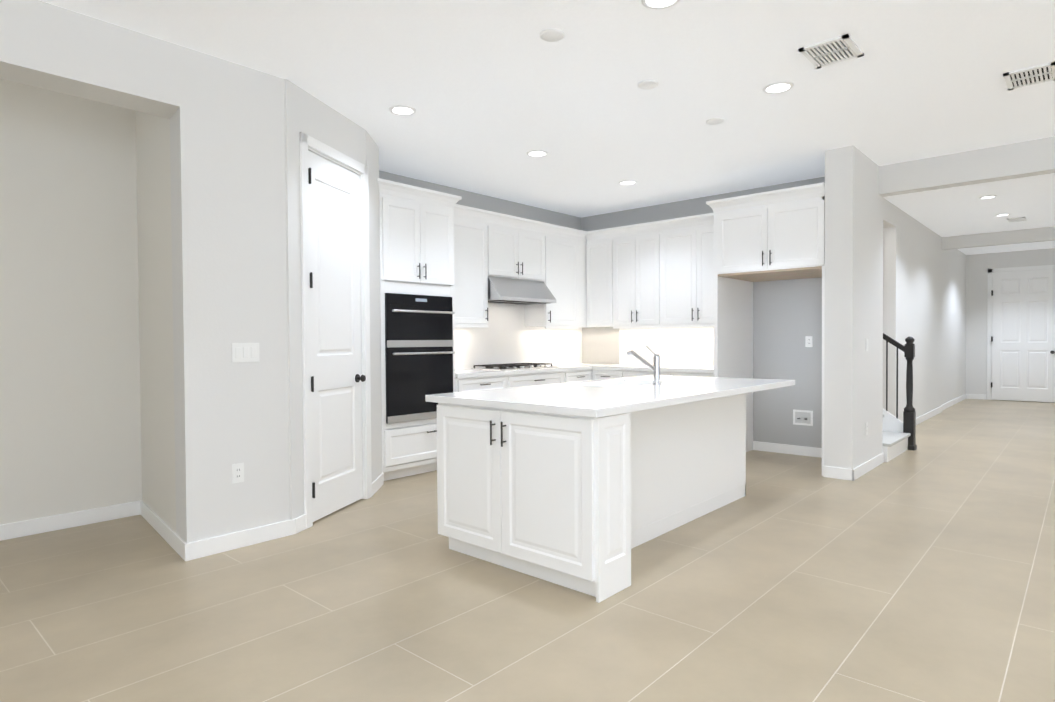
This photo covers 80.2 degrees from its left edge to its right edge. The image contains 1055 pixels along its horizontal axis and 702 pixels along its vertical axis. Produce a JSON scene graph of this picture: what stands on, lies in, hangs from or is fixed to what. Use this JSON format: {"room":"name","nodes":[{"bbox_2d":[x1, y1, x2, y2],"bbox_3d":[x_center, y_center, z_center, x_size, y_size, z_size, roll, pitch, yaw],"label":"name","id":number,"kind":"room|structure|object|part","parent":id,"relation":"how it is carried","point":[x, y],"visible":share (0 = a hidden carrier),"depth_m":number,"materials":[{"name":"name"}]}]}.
{"room":"kitchen","nodes":[
{"label":"kitchen","id":0,"kind":"room"},
{"bbox_2d":[284,79,381,519],"bbox_3d":[-1.437,-0.283,4.682,0.842,2.890,1.270,1,1,42],"label":"wall","id":1,"kind":"structure","parent":0,"point":[307,113],"depth_m":4.10,"materials":[{"name":"white paint"}]},
{"bbox_2d":[299,131,371,528],"bbox_3d":[-1.415,-0.136,4.531,0.138,2.600,0.870,0,1,15],"label":"door frame","id":2,"kind":"structure","parent":1,"relation":"attached to","point":[306,141],"depth_m":4.24,"materials":[{"name":"white wood"}]},
{"bbox_2d":[308,150,365,521],"bbox_3d":[-1.366,-0.098,4.512,0.101,2.501,0.720,0,1,15],"label":"door leaf","id":3,"kind":"structure","parent":1,"relation":"in","point":[335,322],"depth_m":4.51,"materials":[{"name":"white wood"}]},
{"bbox_3d":[-1.354,-0.121,4.489,0.066,2.194,0.682,0,1,15],"label":"pantry door hardware","id":4,"kind":"part","parent":3,"relation":"part of","materials":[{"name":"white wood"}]},
{"bbox_2d":[0,0,882,542],"bbox_3d":[-0.384,-0.215,0.324,9.570,2.890,14.000,1,1,42],"label":"wall","id":5,"kind":"structure","parent":0,"point":[142,240],"depth_m":3.97,"materials":[{"name":"white paint"}]},
{"bbox_2d":[232,463,243,483],"bbox_3d":[-1.730,0.730,3.747,0.008,0.115,0.070,1,1,42],"label":"outlet","id":6,"kind":"object","parent":5,"relation":"attached to","point":[237,472],"visible":1,"depth_m":3.75,"materials":[{"name":"white plastic"}]},
{"bbox_2d":[232,343,258,361],"bbox_3d":[-1.698,0.009,3.776,0.008,0.115,0.165,1,1,42],"label":"light switch","id":7,"kind":"object","parent":5,"relation":"attached to","point":[245,352],"visible":1,"depth_m":3.77,"materials":[{"name":"white plastic"}]},
{"bbox_2d":[0,394,985,560],"bbox_3d":[2.061,1.072,5.750,5.554,0.100,19.300,1,1,42],"label":"baseboard","id":8,"kind":"structure","parent":5,"relation":"attached to","point":[180,546],"depth_m":4.12,"materials":[{"name":"white"}]},
{"bbox_2d":[793,409,812,425],"bbox_3d":[2.890,0.702,6.587,0.200,0.160,0.034,1,1,42],"label":"outlet box","id":9,"kind":"object","parent":5,"relation":"attached to","point":[802,417],"visible":1,"depth_m":6.59,"materials":[{"name":"grey plastic"}]},
{"bbox_2d":[805,336,812,346],"bbox_3d":[2.938,-0.098,6.543,0.070,0.115,0.008,1,1,42],"label":"outlet","id":10,"kind":"object","parent":5,"relation":"attached to","point":[808,341],"visible":1,"depth_m":6.54,"materials":[{"name":"white plastic"}]},
{"bbox_2d":[0,399,1054,701],"bbox_3d":[3.100,1.171,3.948,15.000,0.050,24.000,1,1,42],"label":"floor","id":11,"kind":"structure","parent":0,"point":[924,571],"depth_m":2.92,"materials":[{"name":"tile"}]},
{"bbox_2d":[377,178,824,480],"bbox_3d":[0.754,-0.180,6.001,3.382,2.610,3.722,1,1,42],"label":"kitchen cabinets","id":12,"kind":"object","parent":11,"relation":"on","point":[473,299],"depth_m":6.65,"materials":[{"name":"white wood"}]},
{"bbox_2d":[488,276,555,304],"bbox_3d":[-0.166,-0.680,7.116,0.517,0.267,0.930,1,1,42],"label":"range hood","id":13,"kind":"object","parent":12,"relation":"attached to","point":[502,290],"depth_m":6.98,"materials":[{"name":"silver metal"}]},
{"bbox_2d":[426,385,788,602],"bbox_3d":[0.665,0.720,4.201,1.205,0.874,2.458,1,1,42],"label":"kitchen island","id":14,"kind":"object","parent":11,"relation":"on","point":[585,487],"depth_m":3.34,"materials":[{"name":"white wood"}]},
{"bbox_2d":[425,375,794,416],"bbox_3d":[0.730,0.261,4.266,1.235,0.040,2.620,1,1,42],"label":"island countertop","id":15,"kind":"structure","parent":14,"relation":"on","point":[605,398],"depth_m":3.72,"materials":[{"name":"white stone"}]},
{"bbox_2d":[627,345,664,384],"bbox_3d":[0.836,0.097,4.496,0.271,0.278,0.064,1,1,42],"label":"faucet","id":16,"kind":"object","parent":15,"relation":"on","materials":[{"name":"silver metal"}]},
{"bbox_2d":[882,333,916,461],"bbox_3d":[2.874,-0.253,7.500,2.905,2.678,1.036,1,1,42],"label":"staircase","id":17,"kind":"structure","parent":11,"relation":"on","point":[899,437],"depth_m":6.90,"materials":[{"name":"white"}]},
{"bbox_2d":[40,0,1054,254],"bbox_3d":[3.081,-1.793,3.897,15.000,0.100,24.000,1,1,42],"label":"ceiling","id":18,"kind":"structure","parent":0,"point":[492,92],"depth_m":4.10,"materials":[{"name":"white paint"}]},
{"bbox_2d":[389,105,415,115],"bbox_3d":[-0.896,-1.724,4.495,0.194,0.008,0.194,1,1,42],"label":"recessed light","id":19,"kind":"object","parent":18,"relation":"in","point":[404,110],"visible":1,"depth_m":4.49,"materials":[{"name":"white"}]},
{"bbox_2d":[526,150,547,156],"bbox_3d":[0.087,-1.749,5.554,0.194,0.008,0.194,1,1,42],"label":"recessed light","id":20,"kind":"object","parent":18,"relation":"in","point":[537,153],"visible":1,"depth_m":5.54,"materials":[{"name":"white"}]},
{"bbox_2d":[540,28,564,41],"bbox_3d":[0.135,-1.710,3.397,0.136,0.012,0.136,1,1,42],"label":"cap","id":21,"kind":"object","parent":18,"relation":"attached to","point":[552,35],"visible":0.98,"depth_m":3.38,"materials":[{"name":"white plastic"}]},
{"bbox_2d":[619,180,636,184],"bbox_3d":[1.060,-1.773,6.602,0.194,0.008,0.194,1,1,42],"label":"recessed light","id":22,"kind":"object","parent":18,"relation":"in","point":[628,182],"visible":0.98,"depth_m":6.58,"materials":[{"name":"white"}]},
{"bbox_2d":[637,80,658,89],"bbox_3d":[0.781,-1.725,4.066,0.136,0.012,0.136,1,1,42],"label":"cap","id":23,"kind":"object","parent":18,"relation":"attached to","point":[647,84],"visible":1,"depth_m":4.04,"materials":[{"name":"white"}]},
{"bbox_2d":[641,0,679,9],"bbox_3d":[0.650,-1.709,3.043,0.194,0.008,0.194,1,1,42],"label":"recessed light","id":24,"kind":"object","parent":18,"relation":"in","point":[657,4],"visible":1,"depth_m":3.08,"materials":[{"name":"white"}]},
{"bbox_2d":[706,117,724,124],"bbox_3d":[1.423,-1.741,4.753,0.136,0.012,0.136,1,1,42],"label":"cap","id":25,"kind":"object","parent":18,"relation":"attached to","point":[714,121],"visible":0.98,"depth_m":4.74,"materials":[{"name":"white plastic"}]},
{"bbox_2d":[762,81,793,93],"bbox_3d":[1.652,-1.734,4.132,0.194,0.008,0.194,1,1,42],"label":"recessed light","id":26,"kind":"object","parent":18,"relation":"in","point":[778,87],"visible":1,"depth_m":4.12,"materials":[{"name":"white"}]},
{"bbox_2d":[798,34,863,68],"bbox_3d":[1.755,-1.724,3.617,0.260,0.012,0.330,1,1,42],"label":"ceiling vent","id":27,"kind":"object","parent":18,"relation":"in","point":[835,50],"visible":1,"depth_m":3.60,"materials":[{"name":"white metal"}]},
{"bbox_2d":[979,195,996,198],"bbox_3d":[5.432,-1.814,7.390,0.174,0.008,0.174,1,1,42],"label":"recessed light","id":28,"kind":"object","parent":18,"relation":"in","point":[988,196],"visible":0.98,"depth_m":7.39,"materials":[{"name":"white"}]},
{"bbox_2d":[1007,217,1026,222],"bbox_3d":[6.884,-1.846,8.815,0.200,0.012,0.340,1,1,42],"label":"ceiling vent","id":29,"kind":"object","parent":18,"relation":"in","point":[1017,219],"visible":1,"depth_m":8.78,"materials":[{"name":"white"}]},
{"bbox_2d":[1003,62,1054,90],"bbox_3d":[3.194,-1.739,3.972,0.260,0.012,0.330,1,1,42],"label":"ceiling vent","id":30,"kind":"object","parent":18,"relation":"in","point":[1031,76],"visible":1,"depth_m":3.96,"materials":[{"name":"white metal"}]},
{"bbox_2d":[824,145,879,468],"bbox_3d":[3.032,-0.331,5.828,0.230,2.890,0.940,1,1,42],"label":"column","id":31,"kind":"structure","parent":0,"point":[852,312],"depth_m":5.52,"materials":[{"name":"white paint"}]},
{"bbox_2d":[883,198,970,421],"bbox_3d":[6.005,-0.670,9.643,0.300,3.400,8.480,1,1,42],"label":"wall","id":32,"kind":"structure","parent":0,"point":[935,290],"depth_m":9.22,"materials":[{"name":"white paint"}]},
{"bbox_2d":[879,136,1054,196],"bbox_3d":[4.191,-1.642,5.437,2.000,0.270,0.170,1,1,42],"label":"header beam","id":33,"kind":"structure","parent":0,"point":[1036,157],"depth_m":5.57,"materials":[{"name":"white paint"}]},
{"bbox_2d":[943,226,1054,249],"bbox_3d":[7.751,-1.771,9.618,2.280,0.200,0.150,1,1,42],"label":"wall","id":34,"kind":"structure","parent":0,"point":[1044,234],"depth_m":9.83,"materials":[{"name":"white paint"}]},
{"bbox_2d":[967,248,1054,401],"bbox_3d":[9.750,-0.477,11.884,2.310,2.890,0.150,1,1,42],"label":"wall","id":35,"kind":"structure","parent":0,"point":[980,263],"depth_m":12.44,"materials":[{"name":"white paint"}]},
{"bbox_2d":[987,265,1054,399],"bbox_3d":[9.505,-0.323,11.994,1.140,2.580,0.020,1,1,42],"label":"door frame","id":36,"kind":"structure","parent":35,"relation":"attached to","point":[989,342],"depth_m":12.33,"materials":[{"name":"white wood"}]},
{"bbox_2d":[991,269,1054,401],"bbox_3d":[9.468,-0.288,11.963,0.992,2.488,0.106,1,1,42],"label":"door leaf","id":37,"kind":"structure","parent":35,"relation":"in","point":[1023,332],"depth_m":11.97,"materials":[{"name":"white wood"}]},
{"bbox_3d":[9.441,-0.232,11.961,0.954,1.904,0.066,1,1,42],"label":"front door hardware","id":38,"kind":"part","parent":37,"relation":"part of","materials":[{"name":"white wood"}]}
]}

